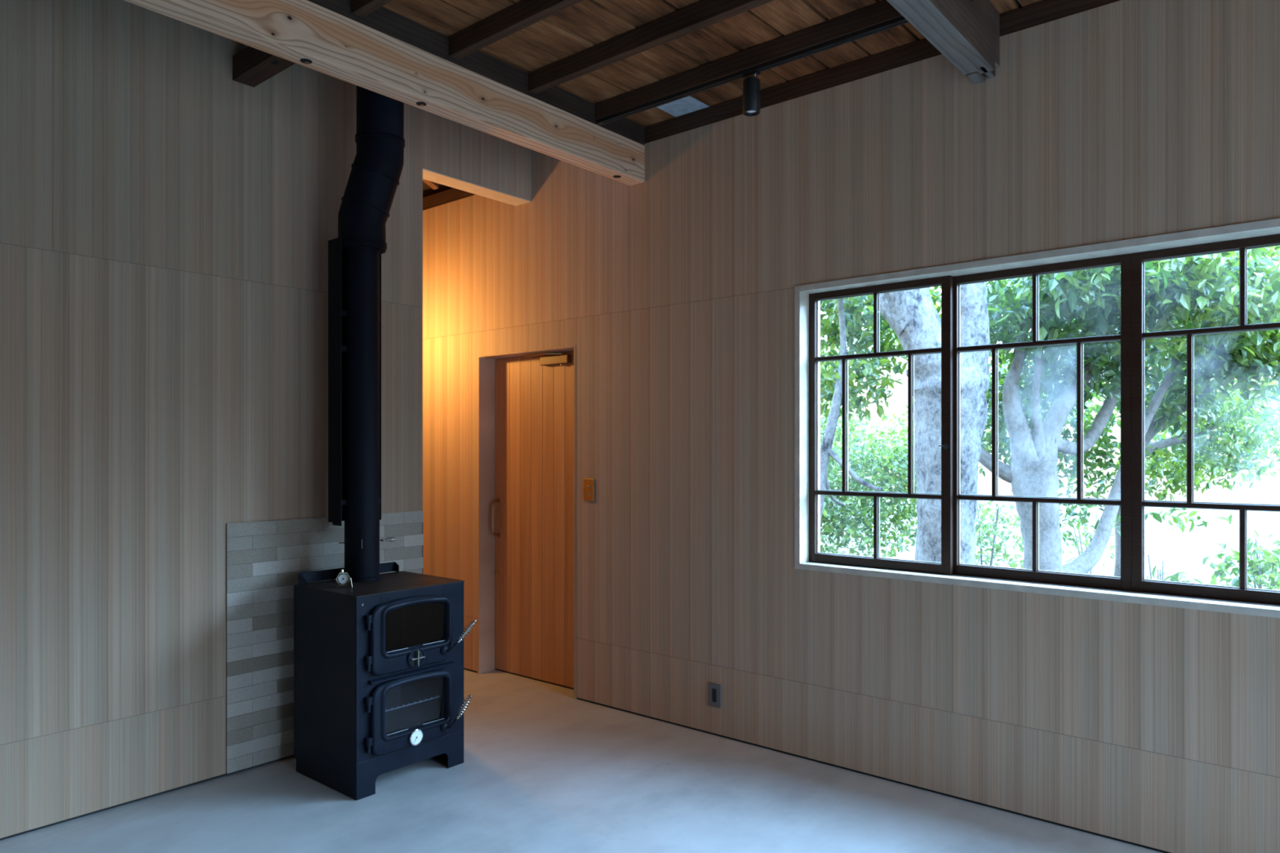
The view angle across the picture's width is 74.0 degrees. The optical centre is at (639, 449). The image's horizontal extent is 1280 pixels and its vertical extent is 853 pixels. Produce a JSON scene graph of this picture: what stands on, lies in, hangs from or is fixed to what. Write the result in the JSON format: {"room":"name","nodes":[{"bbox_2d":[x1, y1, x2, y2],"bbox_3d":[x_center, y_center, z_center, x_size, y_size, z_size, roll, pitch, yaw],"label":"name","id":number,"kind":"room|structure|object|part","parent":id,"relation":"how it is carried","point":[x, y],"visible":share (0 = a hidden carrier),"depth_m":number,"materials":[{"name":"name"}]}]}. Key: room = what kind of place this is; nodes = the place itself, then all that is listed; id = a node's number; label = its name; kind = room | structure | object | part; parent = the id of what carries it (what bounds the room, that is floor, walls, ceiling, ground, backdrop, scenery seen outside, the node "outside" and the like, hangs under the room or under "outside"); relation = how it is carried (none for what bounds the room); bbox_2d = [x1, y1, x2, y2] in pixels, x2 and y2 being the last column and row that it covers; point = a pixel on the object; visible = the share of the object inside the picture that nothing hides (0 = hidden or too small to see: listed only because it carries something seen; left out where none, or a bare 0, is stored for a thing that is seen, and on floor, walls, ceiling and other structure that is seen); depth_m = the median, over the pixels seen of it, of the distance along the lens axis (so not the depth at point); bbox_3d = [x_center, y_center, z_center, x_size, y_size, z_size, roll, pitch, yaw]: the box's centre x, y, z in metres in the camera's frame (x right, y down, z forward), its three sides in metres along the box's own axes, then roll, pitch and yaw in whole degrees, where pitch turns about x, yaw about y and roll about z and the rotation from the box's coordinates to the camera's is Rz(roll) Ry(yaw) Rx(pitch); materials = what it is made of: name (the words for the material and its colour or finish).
{"room":"living room","nodes":[
{"label":"living room","id":0,"kind":"room"},
{"bbox_2d":[0,0,531,838],"bbox_3d":[-2.971,-1.701,2.405,0.140,6.217,7.065,0,0,40],"label":"wall","id":1,"kind":"structure","parent":0,"point":[168,220],"depth_m":3.45,"materials":[{"name":"brown wood"}]},
{"bbox_2d":[0,755,293,840],"bbox_3d":[-3.224,1.414,2.104,0.120,0.011,6.280,0,0,40],"label":"baseboard","id":2,"kind":"structure","parent":1,"relation":"attached to","point":[224,775],"depth_m":3.40,"materials":[{"name":"black wood"}]},
{"bbox_2d":[232,45,295,87],"bbox_3d":[-1.455,-1.669,3.499,0.775,0.107,0.096,0,0,40],"label":"beam","id":3,"kind":"structure","parent":1,"relation":"attached to","point":[251,66],"depth_m":3.62,"materials":[{"name":"black wood"}]},
{"bbox_2d":[226,511,423,773],"bbox_3d":[-1.470,0.864,4.079,0.008,1.088,1.017,0,0,40],"label":"tile panel","id":4,"kind":"object","parent":1,"relation":"attached to","point":[264,559],"visible":0.44,"depth_m":3.83,"materials":[{"name":"grey tile"}]},
{"bbox_2d":[422,168,531,205],"bbox_3d":[-0.951,-1.484,4.816,0.135,0.006,0.772,0,0,40],"label":"trim","id":5,"kind":"structure","parent":1,"relation":"attached to","point":[428,175],"depth_m":4.80,"materials":[{"name":"beige wood"}]},
{"bbox_2d":[422,181,453,197],"bbox_3d":[-3.693,-3.268,3.207,3.820,3.373,7.766,0,0,40],"label":"ceiling","id":6,"kind":"structure","parent":0,"point":[427,190],"depth_m":5.78,"materials":[{"name":"brown wood"}]},
{"bbox_2d":[422,178,438,190],"bbox_3d":[-1.881,-2.127,4.907,0.050,0.838,1.700,0,0,40],"label":"rafter","id":7,"kind":"object","parent":6,"relation":"attached to","point":[433,185],"visible":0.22,"depth_m":5.52,"materials":[{"name":"brown wood"}]},
{"bbox_2d":[0,669,1163,852],"bbox_3d":[-0.995,1.495,0.682,11.400,0.150,7.566,0,0,40],"label":"floor","id":8,"kind":"structure","parent":0,"point":[544,769],"depth_m":3.38,"materials":[{"name":"concrete"}]},
{"bbox_2d":[293,561,476,800],"bbox_3d":[-1.120,0.984,3.765,0.626,0.873,0.549,0,0,40],"label":"wood stove","id":9,"kind":"object","parent":8,"relation":"on","point":[379,664],"visible":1,"depth_m":3.62,"materials":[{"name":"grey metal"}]},
{"bbox_2d":[335,569,352,587],"bbox_3d":[-1.277,0.554,3.663,0.068,0.076,0.034,0,0,-18],"label":"thermometer","id":10,"kind":"object","parent":9,"relation":"on","point":[343,579],"visible":1,"depth_m":3.66,"materials":[{"name":"grey metal"}]},
{"bbox_3d":[-1.320,0.570,3.916,0.115,0.046,0.515,0,0,40],"label":"rail","id":11,"kind":"part","parent":9,"relation":"part of","materials":[{"name":"black metal"}]},
{"bbox_2d":[328,85,404,582],"bbox_3d":[-1.231,-0.784,3.882,0.282,2.752,0.274,0,0,40],"label":"flue pipe","id":12,"kind":"object","parent":9,"relation":"on","point":[354,257],"visible":0.98,"depth_m":3.81,"materials":[{"name":"black metal"}]},
{"bbox_3d":[-1.152,0.595,3.792,0.473,0.004,0.549,0,0,40],"label":"plate","id":13,"kind":"part","parent":9,"relation":"part of","materials":[{"name":"black metal"}]},
{"bbox_3d":[-0.969,0.778,3.617,0.036,0.304,0.399,0,0,40],"label":"firebox door","id":14,"kind":"part","parent":9,"relation":"part of","materials":[{"name":"black metal"}]},
{"bbox_3d":[-0.963,0.750,3.635,0.004,0.176,0.307,0,0,40],"label":"door glass","id":15,"kind":"part","parent":9,"relation":"part of","materials":[{"name":"black glass"}]},
{"bbox_2d":[365,669,472,755],"bbox_3d":[-0.942,1.109,3.609,0.153,0.302,0.465,0,0,40],"label":"oven","id":16,"kind":"object","parent":9,"relation":"in","point":[378,743],"depth_m":3.60,"materials":[{"name":"black metal"}]},
{"bbox_3d":[-0.826,0.865,3.727,0.060,0.046,0.019,0,0,-16],"label":"latch rod","id":17,"kind":"part","parent":9,"relation":"part of","materials":[{"name":"metal"}]},
{"bbox_2d":[382,0,1044,127],"bbox_3d":[0.501,-1.738,-0.508,7.380,0.044,7.466,0,0,40],"label":"ceiling","id":18,"kind":"structure","parent":0,"point":[584,24],"depth_m":3.53,"materials":[{"name":"brown wood"}]},
{"bbox_2d":[351,0,391,17],"bbox_3d":[-0.415,-1.675,2.650,1.704,0.080,0.046,0,0,40],"label":"rafter","id":19,"kind":"object","parent":18,"relation":"attached to","point":[361,8],"visible":1,"depth_m":3.14,"materials":[{"name":"brown wood"}]},
{"bbox_2d":[448,0,583,59],"bbox_3d":[-0.127,-1.675,2.993,1.704,0.080,0.046,0,0,40],"label":"rafter","id":20,"kind":"object","parent":18,"relation":"attached to","point":[522,14],"visible":1,"depth_m":3.31,"materials":[{"name":"brown wood"}]},
{"bbox_2d":[528,0,773,93],"bbox_3d":[0.159,-1.675,3.334,1.704,0.080,0.046,0,0,40],"label":"rafter","id":21,"kind":"object","parent":18,"relation":"attached to","point":[700,15],"visible":1,"depth_m":3.44,"materials":[{"name":"brown wood"}]},
{"bbox_2d":[656,95,708,116],"bbox_3d":[0.212,-1.714,4.237,0.206,0.003,0.164,0,0,40],"label":"metal sheet","id":22,"kind":"object","parent":18,"relation":"attached to","point":[687,104],"visible":0.93,"depth_m":4.23,"materials":[{"name":"metal"}]},
{"bbox_2d":[595,0,902,119],"bbox_3d":[0.444,-1.675,3.674,1.704,0.080,0.046,0,0,40],"label":"rafter","id":23,"kind":"object","parent":18,"relation":"attached to","point":[882,11],"visible":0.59,"depth_m":3.61,"materials":[{"name":"brown wood"}]},
{"bbox_2d":[595,15,908,125],"bbox_3d":[0.443,-1.625,3.673,1.701,0.019,0.032,0,0,40],"label":"track","id":24,"kind":"object","parent":23,"relation":"attached to","point":[900,20],"visible":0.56,"depth_m":3.59,"materials":[{"name":"black metal"}]},
{"bbox_2d":[742,70,759,116],"bbox_3d":[0.478,-1.531,3.643,0.074,0.172,0.074,0,0,40],"label":"spotlight","id":25,"kind":"object","parent":24,"relation":"hanging from","point":[751,84],"visible":1,"depth_m":3.61,"materials":[{"name":"black metal"}]},
{"bbox_2d":[886,0,999,84],"bbox_3d":[-0.895,-1.588,0.664,0.110,0.254,7.064,0,0,40],"label":"tie beam","id":26,"kind":"structure","parent":18,"relation":"attached to","point":[966,33],"depth_m":3.08,"materials":[{"name":"beige wood"}]},
{"bbox_2d":[422,0,1279,852],"bbox_3d":[1.373,-0.192,3.503,10.800,3.200,0.200,0,0,40],"label":"wall","id":27,"kind":"structure","parent":0,"point":[673,291],"depth_m":3.73,"materials":[{"name":"brown wood"}]},
{"bbox_2d":[124,0,644,185],"bbox_3d":[-2.283,-1.516,1.828,0.102,0.200,7.064,0,0,40],"label":"ceiling beam","id":28,"kind":"structure","parent":27,"relation":"attached to","point":[307,33],"depth_m":3.37,"materials":[{"name":"beige wood"}]},
{"bbox_2d":[307,0,644,145],"bbox_3d":[-2.283,-1.666,1.828,0.100,0.099,7.064,0,0,40],"label":"header beam","id":29,"kind":"structure","parent":28,"relation":"on","point":[383,20],"depth_m":3.65,"materials":[{"name":"brown wood"}]},
{"bbox_2d":[422,187,475,210],"bbox_3d":[-1.241,-1.670,5.617,0.545,0.087,0.070,0,0,40],"label":"wall plate","id":30,"kind":"object","parent":27,"relation":"on","point":[453,194],"depth_m":5.62,"materials":[{"name":"brown wood"}]},
{"bbox_2d":[477,345,577,698],"bbox_3d":[-0.637,0.412,5.182,0.867,2.014,0.192,0,0,40],"label":"door","id":31,"kind":"structure","parent":27,"relation":"in","point":[526,399],"depth_m":5.28,"materials":[{"name":"brown wood"}]},
{"bbox_3d":[-0.925,0.436,5.426,0.032,0.256,0.059,0,0,40],"label":"handle","id":32,"kind":"part","parent":31,"relation":"part of","materials":[{"name":"brown wood"}]},
{"bbox_3d":[-0.600,-0.572,5.112,0.306,0.018,0.064,0,0,32],"label":"closer arm","id":33,"kind":"part","parent":31,"relation":"part of","materials":[{"name":"gold metal"}]},
{"bbox_2d":[583,478,594,501],"bbox_3d":[-0.293,0.224,4.752,0.079,0.124,0.027,0,0,40],"label":"light switch","id":34,"kind":"object","parent":27,"relation":"attached to","point":[588,484],"visible":1,"depth_m":4.75,"materials":[{"name":"gold metal"}]},
{"bbox_2d":[644,96,742,143],"bbox_3d":[0.285,-1.670,4.336,0.611,0.087,0.070,0,0,40],"label":"wall plate","id":35,"kind":"object","parent":27,"relation":"on","point":[732,108],"depth_m":4.30,"materials":[{"name":"brown wood"}]},
{"bbox_2d":[708,682,720,708],"bbox_3d":[0.369,1.217,4.209,0.075,0.116,0.008,0,0,40],"label":"wall outlet","id":36,"kind":"object","parent":27,"relation":"attached to","point":[714,690],"visible":1,"depth_m":4.20,"materials":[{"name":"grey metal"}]},
{"bbox_2d":[711,688,716,702],"bbox_3d":[0.368,1.217,4.207,0.025,0.066,0.001,0,0,40],"label":"socket","id":37,"kind":"object","parent":36,"relation":"attached to","point":[713,690],"depth_m":4.21,"materials":[{"name":"black plastic"}]},
{"bbox_2d":[463,667,1171,852],"bbox_3d":[1.373,1.414,3.503,10.800,0.011,0.180,0,0,40],"label":"baseboard","id":38,"kind":"structure","parent":27,"relation":"attached to","point":[839,766],"depth_m":3.60,"materials":[{"name":"black wood"}]},
{"bbox_2d":[760,38,941,108],"bbox_3d":[0.928,-1.670,3.796,0.866,0.087,0.070,0,0,40],"label":"ceiling beam","id":39,"kind":"structure","parent":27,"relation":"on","point":[920,50],"depth_m":3.75,"materials":[{"name":"brown wood"}]},
{"bbox_2d":[794,217,1279,617],"bbox_3d":[1.800,-0.103,3.134,2.671,1.304,0.196,0,0,40],"label":"window","id":40,"kind":"structure","parent":27,"relation":"in","point":[1132,587],"depth_m":3.37,"materials":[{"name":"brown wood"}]},
{"bbox_3d":[1.052,-0.103,3.764,0.662,1.250,0.030,0,0,40],"label":"sash","id":41,"kind":"part","parent":40,"relation":"part of","materials":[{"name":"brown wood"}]},
{"bbox_3d":[1.567,-0.103,3.376,0.684,1.250,0.030,0,0,40],"label":"sash","id":42,"kind":"part","parent":40,"relation":"part of","materials":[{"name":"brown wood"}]},
{"bbox_3d":[2.090,-0.103,2.936,0.682,1.250,0.030,0,0,40],"label":"sash","id":43,"kind":"part","parent":40,"relation":"part of","materials":[{"name":"brown wood"}]},
{"bbox_2d":[1000,0,1119,36],"bbox_3d":[1.600,-1.670,3.233,0.415,0.087,0.070,0,0,40],"label":"wall plate","id":44,"kind":"object","parent":27,"relation":"on","point":[1030,15],"depth_m":3.24,"materials":[{"name":"brown wood"}]},
{"label":"outside","id":45,"kind":"structure","parent":0,"visible":0},
{"bbox_2d":[820,496,1279,590],"bbox_3d":[17.142,2.231,20.429,60.000,1.052,46.000,0,0,40],"label":"ground","id":46,"kind":"structure","parent":45,"point":[1185,552],"depth_m":20.25,"materials":[{"name":"white"}]},
{"bbox_2d":[820,298,917,558],"bbox_3d":[1.031,-0.040,8.669,3.788,2.774,4.663,0,0,28],"label":"slender tree","id":47,"kind":"object","parent":46,"relation":"on","point":[831,458],"visible":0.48,"depth_m":8.87,"materials":[{"name":"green plant"}]},
{"bbox_2d":[820,281,990,564],"bbox_3d":[1.811,-0.199,6.567,1.747,3.868,2.942,0,0,17],"label":"broadleaf tree","id":48,"kind":"object","parent":46,"relation":"on","point":[911,318],"visible":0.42,"depth_m":5.40,"materials":[{"name":"grey plant"}]},
{"bbox_2d":[974,500,1023,568],"bbox_3d":[3.473,1.195,8.484,0.944,1.453,0.992,0,0,40],"label":"shrub","id":49,"kind":"object","parent":46,"relation":"on","point":[984,527],"visible":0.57,"depth_m":8.42,"materials":[{"name":"green plant"}]},
{"bbox_2d":[940,260,1179,573],"bbox_3d":[3.441,0.220,6.851,1.903,3.716,4.157,0,0,20],"label":"tree","id":50,"kind":"object","parent":46,"relation":"on","point":[1032,469],"visible":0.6,"depth_m":6.52,"materials":[{"name":"green plant"}]},
{"bbox_2d":[1059,510,1115,574],"bbox_3d":[4.686,1.276,8.989,0.799,1.294,0.865,0,0,40],"label":"shrub","id":51,"kind":"object","parent":46,"relation":"on","point":[1086,528],"visible":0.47,"depth_m":8.98,"materials":[{"name":"green plant"}]},
{"bbox_2d":[1073,245,1279,577],"bbox_3d":[4.802,0.399,7.121,1.776,4.330,5.089,0,0,40],"label":"leafy tree","id":52,"kind":"object","parent":46,"relation":"on","point":[1203,291],"visible":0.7,"depth_m":6.62,"materials":[{"name":"green plant"}]},
{"bbox_2d":[1146,554,1217,585],"bbox_3d":[3.858,1.343,6.227,0.694,1.156,0.684,0,0,-10],"label":"shrub","id":53,"kind":"object","parent":46,"relation":"on","point":[1173,578],"visible":0.11,"depth_m":6.18,"materials":[{"name":"green plant"}]},
{"bbox_2d":[1202,529,1279,590],"bbox_3d":[4.847,1.268,6.595,0.793,1.307,0.805,0,0,40],"label":"shrub","id":54,"kind":"object","parent":46,"relation":"on","point":[1255,572],"visible":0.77,"depth_m":6.59,"materials":[{"name":"green plant"}]}
]}

